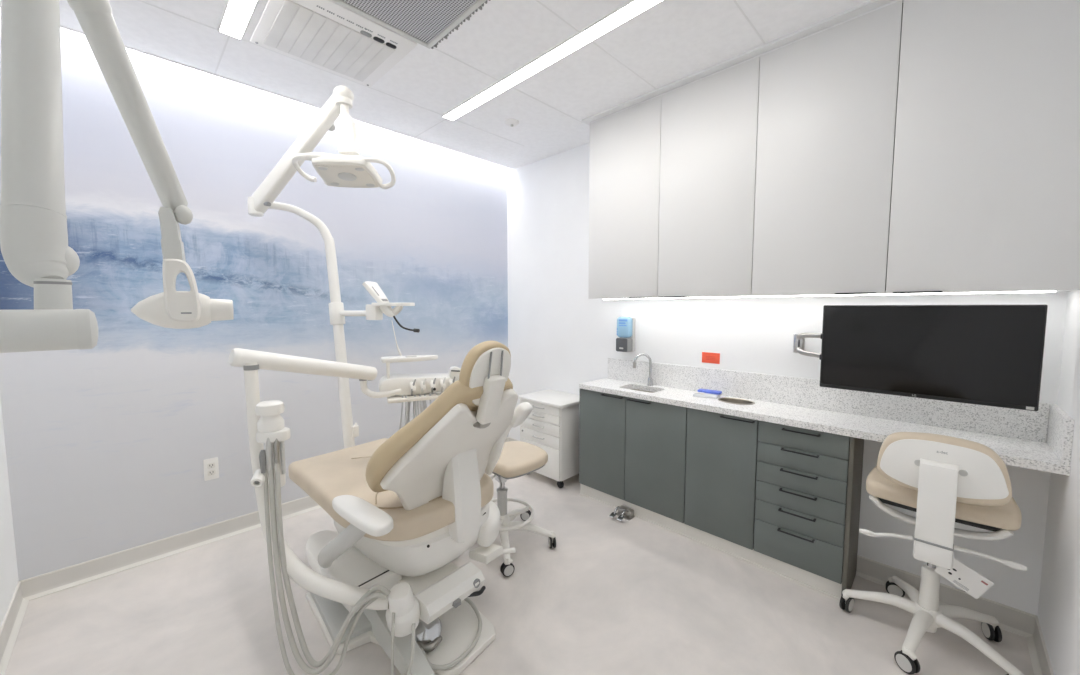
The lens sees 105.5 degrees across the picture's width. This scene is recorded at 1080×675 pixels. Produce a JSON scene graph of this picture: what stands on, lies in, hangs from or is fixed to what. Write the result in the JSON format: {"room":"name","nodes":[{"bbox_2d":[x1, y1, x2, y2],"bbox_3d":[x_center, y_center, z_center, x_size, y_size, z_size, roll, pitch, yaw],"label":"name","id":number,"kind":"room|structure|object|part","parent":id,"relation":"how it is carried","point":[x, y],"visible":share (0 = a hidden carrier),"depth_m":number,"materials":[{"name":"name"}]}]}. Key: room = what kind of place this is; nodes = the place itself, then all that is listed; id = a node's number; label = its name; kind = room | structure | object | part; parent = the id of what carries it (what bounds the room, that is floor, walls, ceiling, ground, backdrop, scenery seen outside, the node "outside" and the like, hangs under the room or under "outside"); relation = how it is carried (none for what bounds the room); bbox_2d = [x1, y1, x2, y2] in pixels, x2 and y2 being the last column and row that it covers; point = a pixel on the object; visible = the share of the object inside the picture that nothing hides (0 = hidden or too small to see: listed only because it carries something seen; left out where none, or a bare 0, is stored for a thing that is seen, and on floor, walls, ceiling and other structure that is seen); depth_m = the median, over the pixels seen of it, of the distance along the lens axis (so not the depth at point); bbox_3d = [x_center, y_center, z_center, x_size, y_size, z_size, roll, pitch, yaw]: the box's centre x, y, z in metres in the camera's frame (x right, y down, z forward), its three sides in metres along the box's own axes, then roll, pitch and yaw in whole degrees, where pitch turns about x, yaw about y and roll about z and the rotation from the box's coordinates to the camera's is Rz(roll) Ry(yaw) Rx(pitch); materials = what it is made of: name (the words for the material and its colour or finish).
{"room":"dental clinic","nodes":[
{"label":"dental clinic","id":0,"kind":"room"},
{"bbox_2d":[0,397,18,626],"bbox_3d":[-1.317,-0.067,0.611,3.609,2.930,0.100,4,6,45],"label":"wall","id":1,"kind":"structure","parent":0,"point":[9,580],"depth_m":1.90,"materials":[{"name":"grey paint"}]},
{"bbox_2d":[0,581,28,674],"bbox_3d":[-1.306,1.337,0.795,3.509,0.102,0.029,4,6,45],"label":"baseboard","id":2,"kind":"structure","parent":1,"relation":"attached to","point":[9,629],"depth_m":1.81,"materials":[{"name":"plastic"}]},
{"bbox_2d":[0,0,233,352],"bbox_3d":[-0.911,-0.356,0.748,0.371,1.005,0.934,0,4,3],"label":"dental x-ray machine","id":3,"kind":"object","parent":1,"relation":"attached to","point":[35,250],"visible":1,"depth_m":0.71,"materials":[{"name":"white plastic"}]},
{"bbox_3d":[-0.915,-0.496,0.738,0.261,0.591,0.077,4,6,45],"label":"arm","id":4,"kind":"part","parent":3,"relation":"part of","materials":[{"name":"white plastic"}]},
{"bbox_3d":[-0.880,-0.004,0.551,0.065,0.066,0.367,4,6,42],"label":"extension arm","id":5,"kind":"part","parent":3,"relation":"part of","materials":[{"name":"white plastic"}]},
{"bbox_3d":[-1.007,-0.583,1.012,0.064,0.458,0.292,0,4,-5],"label":"arm","id":6,"kind":"part","parent":3,"relation":"part of","materials":[{"name":"white plastic"}]},
{"bbox_2d":[0,12,508,580],"bbox_3d":[-1.479,-0.248,3.070,0.100,2.930,3.367,4,6,45],"label":"wall","id":7,"kind":"structure","parent":0,"point":[107,444],"depth_m":2.48,"materials":[{"name":"white paint"}]},
{"bbox_2d":[203,457,218,480],"bbox_3d":[-2.020,0.808,2.524,0.010,0.132,0.072,4,6,45],"label":"wall outlet","id":8,"kind":"object","parent":7,"relation":"attached to","point":[211,466],"visible":1,"depth_m":2.52,"materials":[{"name":"white plastic"}]},
{"bbox_2d":[207,463,214,468],"bbox_3d":[-2.018,0.786,2.520,0.004,0.032,0.038,4,6,45],"label":"socket","id":9,"kind":"object","parent":8,"relation":"attached to","point":[209,465],"depth_m":2.52,"materials":[{"name":"white plastic"}]},
{"bbox_2d":[208,470,215,475],"bbox_3d":[-2.018,0.830,2.524,0.004,0.032,0.038,4,6,45],"label":"socket","id":10,"kind":"object","parent":8,"relation":"attached to","point":[210,472],"depth_m":2.52,"materials":[{"name":"white plastic"}]},
{"bbox_2d":[21,437,508,600],"bbox_3d":[-1.432,1.165,3.129,0.029,0.102,3.167,4,6,45],"label":"baseboard","id":11,"kind":"structure","parent":7,"relation":"attached to","point":[58,580],"depth_m":2.33,"materials":[{"name":"plastic"}]},
{"bbox_2d":[59,0,869,168],"bbox_3d":[-0.129,-1.473,1.631,3.505,0.030,3.367,4,6,45],"label":"ceiling","id":12,"kind":"structure","parent":0,"point":[673,40],"depth_m":2.19,"materials":[{"name":"white paint"}]},
{"bbox_2d":[217,0,259,40],"bbox_3d":[-1.086,-1.451,1.583,1.231,0.006,0.099,4,6,45],"label":"recessed light","id":13,"kind":"object","parent":12,"relation":"in","point":[237,15],"visible":1,"depth_m":1.89,"materials":[{"name":"white plastic"}]},
{"bbox_2d":[250,0,416,86],"bbox_3d":[-1.033,-1.480,2.064,0.576,0.019,0.605,4,6,45],"label":"air conditioner","id":14,"kind":"object","parent":12,"relation":"attached to","point":[327,35],"depth_m":2.02,"materials":[{"name":"white plastic"}]},
{"bbox_2d":[316,5,397,43],"bbox_3d":[-0.850,-1.467,1.935,0.010,0.002,0.371,4,6,45],"label":"print","id":15,"kind":"object","parent":14,"relation":"on","point":[364,28],"depth_m":1.92,"materials":[{"name":"grey"}]},
{"bbox_2d":[332,0,489,48],"bbox_3d":[-0.554,-1.453,1.681,0.610,0.017,0.627,4,6,45],"label":"ceiling vent","id":16,"kind":"object","parent":12,"relation":"in","point":[426,23],"visible":1,"depth_m":1.86,"materials":[{"name":"metal"}]},
{"bbox_2d":[60,0,765,169],"bbox_3d":[-0.164,-1.474,1.667,3.405,0.034,3.167,4,6,45],"label":"trim","id":17,"kind":"structure","parent":12,"relation":"attached to","point":[539,2],"depth_m":2.30,"materials":[{"name":"white metal"}]},
{"bbox_2d":[505,119,518,126],"bbox_3d":[-0.202,-1.541,2.967,0.103,0.031,0.103,4,6,45],"label":"smoke detector","id":18,"kind":"object","parent":12,"relation":"attached to","point":[509,122],"visible":1,"depth_m":2.94,"materials":[{"name":"white plastic"}]},
{"bbox_2d":[441,0,664,120],"bbox_3d":[0.070,-1.496,2.185,2.046,0.006,0.096,4,6,45],"label":"recessed light","id":19,"kind":"object","parent":12,"relation":"in","point":[632,9],"visible":1,"depth_m":2.15,"materials":[{"name":"white plastic"}]},
{"bbox_2d":[4,472,1033,674],"bbox_3d":[-0.199,1.355,1.912,3.709,0.100,3.367,4,6,45],"label":"floor","id":20,"kind":"structure","parent":0,"point":[635,596],"depth_m":1.91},
{"bbox_2d":[229,348,460,674],"bbox_3d":[-0.645,0.661,1.947,0.827,1.275,1.104,3,5,33],"label":"dental delivery unit","id":21,"kind":"object","parent":20,"relation":"on","point":[265,422],"visible":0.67,"depth_m":1.62,"materials":[{"name":"white plastic"}]},
{"bbox_3d":[-1.110,0.554,1.625,0.046,0.058,0.075,-1,4,-17],"label":"valve knob","id":22,"kind":"part","parent":21,"relation":"part of","materials":[{"name":"white plastic"}]},
{"bbox_2d":[256,427,290,442],"bbox_3d":[-1.080,0.395,1.665,0.098,0.043,0.113,4,6,45],"label":"holder","id":23,"kind":"object","parent":21,"relation":"on","point":[277,434],"depth_m":1.63,"materials":[{"name":"white plastic"}]},
{"bbox_3d":[-1.062,0.133,1.916,0.075,0.217,0.634,3,5,37],"label":"spring arm","id":24,"kind":"part","parent":21,"relation":"part of","materials":[{"name":"white plastic"}]},
{"bbox_3d":[-0.811,0.210,2.195,0.018,0.153,0.019,4,6,45],"label":"tray post","id":25,"kind":"part","parent":21,"relation":"part of","materials":[{"name":"white plastic"}]},
{"bbox_2d":[381,355,437,362],"bbox_3d":[-0.717,0.116,2.267,0.304,0.024,0.111,-2,5,-21],"label":"tray","id":26,"kind":"object","parent":21,"relation":"on","point":[409,358],"depth_m":2.22,"materials":[{"name":"white plastic"}]},
{"bbox_2d":[288,341,532,674],"bbox_3d":[-0.682,0.637,2.025,1.369,1.312,0.827,3,5,40],"label":"dental chair","id":27,"kind":"object","parent":20,"relation":"on","point":[404,506],"visible":0.95,"depth_m":1.74,"materials":[{"name":"white plastic"}]},
{"bbox_2d":[247,85,414,448],"bbox_3d":[-1.127,-0.205,2.376,1.028,2.136,0.636,3,5,38],"label":"light","id":28,"kind":"object","parent":27,"relation":"attached to","point":[344,169],"depth_m":2.20,"materials":[{"name":"white plastic"}]},
{"bbox_3d":[-1.330,-0.985,2.240,0.791,0.530,0.064,2,5,26],"label":"spring arm","id":29,"kind":"part","parent":28,"relation":"part of","materials":[{"name":"white plastic"}]},
{"bbox_3d":[-1.089,-0.835,1.994,0.272,0.102,0.139,2,5,29],"label":"handle","id":30,"kind":"part","parent":28,"relation":"part of","materials":[{"name":"white plastic"}]},
{"bbox_3d":[-1.105,-1.116,2.169,0.048,0.048,0.048,4,6,45],"label":"knob","id":31,"kind":"part","parent":28,"relation":"part of","materials":[{"name":"grey plastic"}]},
{"bbox_3d":[-1.137,-0.149,2.532,0.215,0.036,0.036,1,4,17],"label":"rod","id":32,"kind":"part","parent":28,"relation":"part of","materials":[{"name":"white plastic"}]},
{"bbox_3d":[-1.042,-0.144,2.500,0.591,0.145,0.124,1,4,15],"label":"pole bracket","id":33,"kind":"part","parent":28,"relation":"part of","materials":[{"name":"white plastic"}]},
{"bbox_3d":[-0.787,-0.820,2.055,0.127,0.105,0.187,0,4,4],"label":"handle","id":34,"kind":"part","parent":28,"relation":"part of","materials":[{"name":"white plastic"}]},
{"bbox_2d":[372,303,414,316],"bbox_3d":[-0.882,-0.165,2.457,0.236,0.087,0.201,4,6,45],"label":"tray","id":35,"kind":"object","parent":28,"relation":"on","point":[377,309],"depth_m":2.44,"materials":[{"name":"white plastic"}]},
{"bbox_2d":[362,281,419,355],"bbox_3d":[-0.873,-0.107,2.442,0.336,0.455,0.119,1,4,15],"label":"handset","id":36,"kind":"object","parent":35,"relation":"on","point":[373,288],"visible":0.98,"depth_m":2.43,"materials":[{"name":"white plastic"}]},
{"bbox_2d":[391,320,401,355],"bbox_3d":[-0.848,0.010,2.432,0.074,0.223,0.015,1,4,16],"label":"cable","id":37,"kind":"object","parent":36,"relation":"attached to","point":[399,324],"depth_m":2.43,"materials":[{"name":"white plastic"}]},
{"bbox_3d":[-0.794,-0.082,2.424,0.173,0.104,0.022,1,4,13],"label":"cord","id":38,"kind":"part","parent":36,"relation":"part of","materials":[{"name":"grey rubber"}]},
{"bbox_3d":[-0.796,0.827,1.667,0.441,0.369,0.058,3,5,40],"label":"armrest post","id":39,"kind":"part","parent":27,"relation":"part of","materials":[{"name":"grey plastic"}]},
{"bbox_3d":[-0.675,0.662,1.550,0.408,0.061,0.107,3,5,40],"label":"armrest","id":40,"kind":"part","parent":27,"relation":"part of","materials":[{"name":"white plastic"}]},
{"bbox_2d":[288,438,493,540],"bbox_3d":[-0.774,0.728,2.115,1.122,0.106,0.670,3,5,40],"label":"seat cushion","id":41,"kind":"object","parent":27,"relation":"on","point":[324,477],"depth_m":1.88,"materials":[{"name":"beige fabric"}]},
{"bbox_3d":[-0.671,1.288,1.910,0.930,0.030,0.555,3,5,40],"label":"plate","id":42,"kind":"part","parent":27,"relation":"part of","materials":[{"name":"white plastic"}]},
{"bbox_3d":[-0.691,0.796,2.050,0.805,0.064,0.571,3,5,40],"label":"seat frame","id":43,"kind":"part","parent":27,"relation":"part of","materials":[{"name":"white plastic"}]},
{"bbox_3d":[-0.678,1.079,1.989,0.720,0.070,0.230,3,5,40],"label":"lift arm","id":44,"kind":"part","parent":27,"relation":"part of","materials":[{"name":"white plastic"}]},
{"bbox_2d":[365,378,512,491],"bbox_3d":[-0.370,0.394,1.752,0.476,0.504,0.652,3,5,40],"label":"backrest","id":45,"kind":"object","parent":27,"relation":"on","point":[459,435],"depth_m":1.59,"materials":[{"name":"white plastic"}]},
{"bbox_2d":[411,597,481,669],"bbox_3d":[-0.411,1.214,1.793,0.378,0.150,0.316,4,6,45],"label":"foot pedal","id":46,"kind":"object","parent":27,"relation":"on","point":[428,637],"visible":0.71,"depth_m":1.71,"materials":[{"name":"silver metal"}]},
{"bbox_2d":[452,598,460,607],"bbox_3d":[-0.349,1.101,1.708,0.030,0.024,0.030,3,5,40],"label":"switch","id":47,"kind":"object","parent":27,"relation":"attached to","point":[456,602],"depth_m":1.70,"materials":[{"name":"grey plastic"}]},
{"bbox_3d":[-0.225,1.038,1.989,0.216,0.058,0.095,-4,5,-40],"label":"release lever","id":48,"kind":"part","parent":27,"relation":"part of","materials":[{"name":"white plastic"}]},
{"bbox_3d":[-0.168,0.109,1.558,0.023,0.117,0.073,3,5,40],"label":"headrest rod","id":49,"kind":"part","parent":27,"relation":"part of","materials":[{"name":"grey plastic"}]},
{"bbox_3d":[-0.202,0.525,1.990,0.045,0.339,0.249,-4,6,-41],"label":"armrest post","id":50,"kind":"part","parent":27,"relation":"part of","materials":[{"name":"white plastic"}]},
{"bbox_3d":[-0.088,0.354,1.886,0.107,0.120,0.089,3,5,40],"label":"armrest","id":51,"kind":"part","parent":27,"relation":"part of","materials":[{"name":"white plastic"}]},
{"bbox_2d":[491,441,555,576],"bbox_3d":[-0.246,0.971,2.517,0.622,0.578,0.646,4,6,45],"label":"stool","id":52,"kind":"object","parent":20,"relation":"on","point":[517,458],"visible":0.62,"depth_m":2.44,"materials":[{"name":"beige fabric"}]},
{"bbox_3d":[-0.201,1.171,2.339,0.058,0.086,0.308,-1,4,-9],"label":"leg","id":53,"kind":"part","parent":52,"relation":"part of","materials":[{"name":"white plastic"}]},
{"bbox_3d":[-0.156,1.147,2.664,0.058,0.086,0.308,2,5,25],"label":"leg","id":54,"kind":"part","parent":52,"relation":"part of","materials":[{"name":"white plastic"}]},
{"bbox_3d":[-0.174,0.715,2.494,0.423,0.066,0.393,4,6,45],"label":"seat","id":55,"kind":"part","parent":52,"relation":"part of","materials":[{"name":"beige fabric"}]},
{"bbox_3d":[-0.059,1.161,2.482,0.308,0.086,0.058,1,4,9],"label":"leg","id":56,"kind":"part","parent":52,"relation":"part of","materials":[{"name":"white plastic"}]},
{"bbox_2d":[518,389,578,487],"bbox_3d":[0.118,0.843,3.486,0.503,0.690,0.409,4,6,45],"label":"cart","id":57,"kind":"object","parent":20,"relation":"on","point":[552,425],"visible":0.74,"depth_m":3.29,"materials":[{"name":"white plastic"}]},
{"bbox_3d":[-0.005,0.994,3.375,0.453,0.249,0.018,4,6,45],"label":"drawer","id":58,"kind":"part","parent":57,"relation":"part of","materials":[{"name":"white plastic"}]},
{"bbox_3d":[-0.005,0.818,3.362,0.453,0.097,0.018,4,6,45],"label":"drawer","id":59,"kind":"part","parent":57,"relation":"part of","materials":[{"name":"white laminate"}]},
{"bbox_3d":[-0.005,0.724,3.355,0.453,0.087,0.018,4,6,45],"label":"drawer","id":60,"kind":"part","parent":57,"relation":"part of","materials":[{"name":"white plastic"}]},
{"bbox_3d":[-0.005,0.570,3.344,0.453,0.065,0.018,4,6,45],"label":"drawer","id":61,"kind":"part","parent":57,"relation":"part of","materials":[{"name":"white plastic"}]},
{"bbox_3d":[-0.005,0.641,3.349,0.453,0.072,0.018,4,6,45],"label":"drawer","id":62,"kind":"part","parent":57,"relation":"part of","materials":[{"name":"white plastic"}]},
{"bbox_2d":[609,505,634,521],"bbox_3d":[0.559,1.203,2.818,0.120,0.069,0.160,4,6,45],"label":"valve","id":63,"kind":"object","parent":20,"relation":"on","point":[623,512],"visible":1,"depth_m":2.81,"materials":[{"name":"silver metal"}]},
{"bbox_3d":[0.588,1.233,2.850,0.120,0.004,0.078,4,6,45],"label":"mounting plate","id":64,"kind":"part","parent":63,"relation":"part of","materials":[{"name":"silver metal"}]},
{"bbox_2d":[579,389,686,535],"bbox_3d":[0.704,0.810,2.947,0.848,0.834,0.364,4,6,45],"label":"base cabinet","id":65,"kind":"object","parent":20,"relation":"on","point":[632,451],"visible":0.91,"depth_m":2.79,"materials":[{"name":"grey laminate"}]},
{"bbox_3d":[0.450,0.762,2.996,0.407,0.737,0.020,4,6,45],"label":"door","id":66,"kind":"part","parent":65,"relation":"part of","materials":[{"name":"laminate"}]},
{"bbox_3d":[0.656,0.424,2.731,0.167,0.008,0.031,4,6,45],"label":"handle","id":67,"kind":"part","parent":65,"relation":"part of","materials":[{"name":"grey metal"}]},
{"bbox_3d":[0.750,0.783,2.699,0.431,0.737,0.020,4,6,45],"label":"door","id":68,"kind":"part","parent":65,"relation":"part of","materials":[{"name":"laminate"}]},
{"bbox_2d":[579,378,1070,475],"bbox_3d":[1.227,0.413,2.406,2.280,0.036,0.356,4,6,45],"label":"countertop","id":69,"kind":"structure","parent":65,"relation":"on","point":[1035,455],"depth_m":2.07,"materials":[{"name":"stone"}]},
{"bbox_2d":[633,353,652,385],"bbox_3d":[0.753,0.233,2.989,0.152,0.239,0.048,-1,4,-7],"label":"faucet","id":70,"kind":"object","parent":69,"relation":"on","point":[650,381],"visible":1,"depth_m":2.98,"materials":[{"name":"silver metal"}]},
{"bbox_3d":[0.748,0.207,2.993,0.134,0.189,0.020,0,4,-1],"label":"spout","id":71,"kind":"part","parent":70,"relation":"part of","materials":[{"name":"silver metal"}]},
{"bbox_2d":[647,377,652,385],"bbox_3d":[0.805,0.322,3.001,0.048,0.060,0.048,4,6,45],"label":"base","id":72,"kind":"object","parent":70,"relation":"on","point":[650,382],"depth_m":2.99,"materials":[{"name":"silver metal"}]},
{"bbox_2d":[693,389,721,398],"bbox_3d":[1.074,0.358,2.634,0.157,0.040,0.104,3,5,38],"label":"packet","id":73,"kind":"object","parent":69,"relation":"on","point":[706,393],"visible":1,"depth_m":2.61,"materials":[{"name":"white plastic"}]},
{"bbox_2d":[718,397,754,404],"bbox_3d":[1.192,0.447,2.502,0.210,0.127,0.170,4,6,45],"label":"chute","id":74,"kind":"object","parent":69,"relation":"in","point":[739,401],"visible":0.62,"depth_m":2.55,"materials":[{"name":"silver metal"}]},
{"bbox_2d":[684,408,758,564],"bbox_3d":[1.148,0.842,2.507,0.402,0.834,0.364,4,6,45],"label":"base cabinet","id":75,"kind":"object","parent":20,"relation":"on","point":[720,480],"visible":0.91,"depth_m":2.39,"materials":[{"name":"grey"}]},
{"bbox_3d":[1.099,0.456,2.291,0.177,0.008,0.031,4,6,45],"label":"handle","id":76,"kind":"part","parent":75,"relation":"part of","materials":[{"name":"grey metal"}]},
{"bbox_2d":[754,421,863,599],"bbox_3d":[1.440,0.863,2.217,0.420,0.834,0.364,4,6,45],"label":"base cabinet","id":77,"kind":"object","parent":20,"relation":"on","point":[809,482],"visible":0.96,"depth_m":2.09,"materials":[{"name":"laminate"}]},
{"bbox_3d":[1.317,1.018,2.115,0.165,0.008,0.031,4,6,45],"label":"handle","id":78,"kind":"part","parent":77,"relation":"part of","materials":[{"name":"grey metal"}]},
{"bbox_3d":[1.317,0.909,2.107,0.165,0.008,0.031,4,6,45],"label":"handle","id":79,"kind":"part","parent":77,"relation":"part of","materials":[{"name":"grey metal"}]},
{"bbox_3d":[1.317,0.801,2.099,0.165,0.008,0.031,4,6,45],"label":"handle","id":80,"kind":"part","parent":77,"relation":"part of","materials":[{"name":"grey metal"}]},
{"bbox_3d":[1.333,1.101,2.140,0.398,0.182,0.020,4,6,45],"label":"drawer","id":81,"kind":"part","parent":77,"relation":"part of","materials":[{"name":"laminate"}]},
{"bbox_3d":[1.317,0.694,2.091,0.165,0.008,0.031,4,6,45],"label":"handle","id":82,"kind":"part","parent":77,"relation":"part of","materials":[{"name":"grey metal"}]},
{"bbox_3d":[1.333,0.952,2.129,0.398,0.110,0.020,4,6,45],"label":"drawer","id":83,"kind":"part","parent":77,"relation":"part of","materials":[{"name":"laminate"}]},
{"bbox_3d":[1.317,0.584,2.083,0.165,0.008,0.031,4,6,45],"label":"handle","id":84,"kind":"part","parent":77,"relation":"part of","materials":[{"name":"grey metal"}]},
{"bbox_3d":[1.333,0.843,2.121,0.398,0.103,0.020,4,6,45],"label":"drawer","id":85,"kind":"part","parent":77,"relation":"part of","materials":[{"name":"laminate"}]},
{"bbox_3d":[1.317,0.479,2.075,0.165,0.008,0.031,4,6,45],"label":"handle","id":86,"kind":"part","parent":77,"relation":"part of","materials":[{"name":"grey metal"}]},
{"bbox_3d":[1.333,0.736,2.113,0.398,0.105,0.020,4,6,45],"label":"drawer","id":87,"kind":"part","parent":77,"relation":"part of","materials":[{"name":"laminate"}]},
{"bbox_3d":[1.333,0.629,2.105,0.398,0.105,0.020,4,6,45],"label":"drawer","id":88,"kind":"part","parent":77,"relation":"part of","materials":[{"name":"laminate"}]},
{"bbox_3d":[1.332,0.516,2.097,0.398,0.114,0.020,4,6,45],"label":"drawer","id":89,"kind":"part","parent":77,"relation":"part of","materials":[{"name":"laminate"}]},
{"bbox_3d":[1.594,0.873,2.088,0.018,0.834,0.330,4,6,45],"label":"panel","id":90,"kind":"part","parent":77,"relation":"part of","materials":[{"name":"grey laminate"}]},
{"bbox_2d":[839,432,1026,674],"bbox_3d":[1.654,0.837,1.739,0.584,0.956,0.609,4,6,45],"label":"stool","id":91,"kind":"object","parent":20,"relation":"on","point":[945,480],"visible":1,"depth_m":1.55,"materials":[{"name":"white plastic"}]},
{"bbox_3d":[1.558,1.199,1.880,0.281,0.082,0.058,3,5,38],"label":"leg","id":92,"kind":"part","parent":91,"relation":"part of","materials":[{"name":"white plastic"}]},
{"bbox_3d":[1.454,0.831,1.730,0.172,0.049,0.017,3,5,38],"label":"lever","id":93,"kind":"part","parent":91,"relation":"part of","materials":[{"name":"white plastic"}]},
{"bbox_3d":[1.737,1.195,1.932,0.058,0.082,0.281,1,4,20],"label":"leg","id":94,"kind":"part","parent":91,"relation":"part of","materials":[{"name":"white plastic"}]},
{"bbox_3d":[1.556,1.213,1.691,0.281,0.082,0.058,-3,5,-36],"label":"leg","id":95,"kind":"part","parent":91,"relation":"part of","materials":[{"name":"white plastic"}]},
{"bbox_3d":[1.658,0.714,1.721,0.408,0.094,0.349,4,6,45],"label":"seat frame","id":96,"kind":"part","parent":91,"relation":"part of","materials":[{"name":"white plastic"}]},
{"bbox_3d":[1.680,0.640,1.737,0.449,0.066,0.432,4,6,45],"label":"seat","id":97,"kind":"part","parent":91,"relation":"part of","materials":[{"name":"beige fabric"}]},
{"bbox_3d":[1.517,0.488,1.559,0.367,0.234,0.057,4,6,45],"label":"backrest","id":98,"kind":"part","parent":91,"relation":"part of","materials":[{"name":"white plastic"}]},
{"bbox_3d":[1.842,1.206,1.783,0.281,0.082,0.058,0,4,0],"label":"leg","id":99,"kind":"part","parent":91,"relation":"part of","materials":[{"name":"white plastic"}]},
{"bbox_3d":[1.733,1.217,1.633,0.058,0.082,0.281,-1,4,-18],"label":"leg","id":100,"kind":"part","parent":91,"relation":"part of","materials":[{"name":"white plastic"}]},
{"bbox_3d":[1.659,0.814,1.525,0.017,0.027,0.192,-4,5,-39],"label":"lever","id":101,"kind":"part","parent":91,"relation":"part of","materials":[{"name":"white plastic"}]},
{"bbox_2d":[507,142,1067,615],"bbox_3d":[0.988,-0.239,2.920,3.609,2.930,0.100,4,6,45],"label":"wall","id":102,"kind":"structure","parent":0,"point":[561,339],"depth_m":2.86,"materials":[{"name":"white paint"}]},
{"bbox_2d":[616,317,634,351],"bbox_3d":[0.649,-0.023,3.132,0.116,0.268,0.102,4,6,45],"label":"soap dispenser","id":103,"kind":"object","parent":102,"relation":"attached to","point":[625,342],"visible":1,"depth_m":3.10,"materials":[{"name":"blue plastic"}]},
{"bbox_3d":[0.616,0.056,3.105,0.100,0.102,0.006,4,6,45],"label":"push panel","id":104,"kind":"part","parent":103,"relation":"part of","materials":[{"name":"grey plastic"}]},
{"bbox_3d":[0.674,-0.023,3.157,0.116,0.265,0.030,4,6,45],"label":"plate","id":105,"kind":"part","parent":103,"relation":"part of","materials":[{"name":"grey plastic"}]},
{"bbox_2d":[588,54,759,298],"bbox_3d":[0.861,-0.890,2.696,1.120,1.261,0.326,4,6,45],"label":"upper cabinet","id":106,"kind":"object","parent":102,"relation":"attached to","point":[672,173],"visible":0.99,"depth_m":2.50,"materials":[{"name":"white laminate"}]},
{"bbox_3d":[0.560,-0.893,2.792,0.557,1.247,0.018,4,6,45],"label":"door","id":107,"kind":"part","parent":106,"relation":"part of","materials":[{"name":"white laminate"}]},
{"bbox_3d":[0.822,-0.252,2.562,0.177,0.007,0.013,4,6,45],"label":"handle","id":108,"kind":"part","parent":106,"relation":"part of","materials":[{"name":"grey metal"}]},
{"bbox_3d":[0.958,-0.864,2.397,0.559,1.247,0.018,4,6,45],"label":"door","id":109,"kind":"part","parent":106,"relation":"part of","materials":[{"name":"white laminate"}]},
{"bbox_2d":[603,291,1055,299],"bbox_3d":[1.249,-0.234,2.358,2.148,0.005,0.030,4,6,45],"label":"light","id":110,"kind":"object","parent":106,"relation":"attached to","point":[1016,291],"visible":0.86,"depth_m":2.01,"materials":[{"name":"white plastic"}]},
{"bbox_2d":[702,352,719,363],"bbox_3d":[1.134,0.136,2.728,0.118,0.070,0.004,4,6,45],"label":"card","id":111,"kind":"object","parent":102,"relation":"attached to","point":[707,357],"visible":1,"depth_m":2.72,"materials":[{"name":"red paper"}]},
{"bbox_2d":[582,0,894,125],"bbox_3d":[1.228,-1.498,2.259,2.268,0.014,0.363,4,6,45],"label":"trim","id":112,"kind":"structure","parent":102,"relation":"attached to","point":[872,4],"depth_m":2.14,"materials":[{"name":"white metal"}]},
{"bbox_2d":[793,333,821,359],"bbox_3d":[1.558,0.050,2.090,0.139,0.145,0.584,-2,5,-26],"label":"monitor arm","id":113,"kind":"object","parent":102,"relation":"attached to","point":[798,339],"visible":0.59,"depth_m":2.27,"materials":[{"name":"silver metal"}]},
{"bbox_3d":[1.470,0.080,2.232,0.031,0.053,0.186,-1,4,-18],"label":"arm","id":114,"kind":"part","parent":113,"relation":"part of","materials":[{"name":"silver metal"}]},
{"bbox_3d":[1.470,-0.002,2.226,0.031,0.048,0.185,-1,4,-18],"label":"arm","id":115,"kind":"part","parent":113,"relation":"part of","materials":[{"name":"silver metal"}]},
{"bbox_2d":[820,304,1047,410],"bbox_3d":[1.697,0.061,1.847,0.716,0.415,0.052,4,6,45],"label":"monitor","id":116,"kind":"object","parent":113,"relation":"attached to","point":[987,355],"visible":1,"depth_m":1.78,"materials":[{"name":"black plastic"}]},
{"bbox_2d":[608,358,1049,442],"bbox_3d":[1.345,0.303,2.519,2.242,0.166,0.020,4,6,45],"label":"backsplash","id":117,"kind":"structure","parent":102,"relation":"attached to","point":[787,390],"depth_m":2.23,"materials":[{"name":"stone"}]},
{"bbox_2d":[751,0,1079,295],"bbox_3d":[1.651,-0.833,1.912,1.106,1.261,0.326,4,6,45],"label":"upper cabinet","id":118,"kind":"object","parent":102,"relation":"attached to","point":[904,146],"visible":0.99,"depth_m":1.73,"materials":[{"name":"white laminate"}]},
{"bbox_3d":[1.356,-0.835,2.002,0.559,1.247,0.018,4,6,45],"label":"door","id":119,"kind":"part","parent":118,"relation":"part of","materials":[{"name":"white laminate"}]},
{"bbox_3d":[1.471,-0.205,1.917,0.153,0.007,0.013,4,6,45],"label":"handle","id":120,"kind":"part","parent":118,"relation":"part of","materials":[{"name":"grey metal"}]},
{"bbox_3d":[1.621,-0.194,1.768,0.156,0.007,0.013,4,6,45],"label":"handle","id":121,"kind":"part","parent":118,"relation":"part of","materials":[{"name":"grey metal"}]},
{"bbox_3d":[1.748,-0.807,1.612,0.542,1.247,0.018,4,6,45],"label":"door","id":122,"kind":"part","parent":118,"relation":"part of","materials":[{"name":"white laminate"}]},
{"bbox_2d":[856,555,1035,637],"bbox_3d":[1.929,1.245,1.999,0.628,0.102,0.029,4,6,45],"label":"baseboard","id":123,"kind":"structure","parent":102,"relation":"attached to","point":[1010,619],"depth_m":1.94,"materials":[{"name":"plastic"}]},
{"bbox_2d":[1037,290,1079,674],"bbox_3d":[1.079,-0.063,0.531,0.100,2.930,3.167,4,6,45],"label":"wall","id":124,"kind":"structure","parent":0,"point":[1058,615],"depth_m":1.51,"materials":[{"name":"white paint"}]},
{"bbox_2d":[1026,616,1053,674],"bbox_3d":[1.034,1.343,0.680,0.029,0.102,3.167,4,6,45],"label":"baseboard","id":125,"kind":"structure","parent":124,"relation":"attached to","point":[1041,664],"depth_m":1.67,"materials":[{"name":"plastic"}]},
{"bbox_2d":[1047,404,1074,464],"bbox_3d":[2.031,0.370,1.607,0.020,0.166,0.346,4,6,45],"label":"side splash","id":126,"kind":"object","parent":124,"relation":"attached to","point":[1060,424],"visible":1,"depth_m":1.54,"materials":[{"name":"stone"}]}
]}

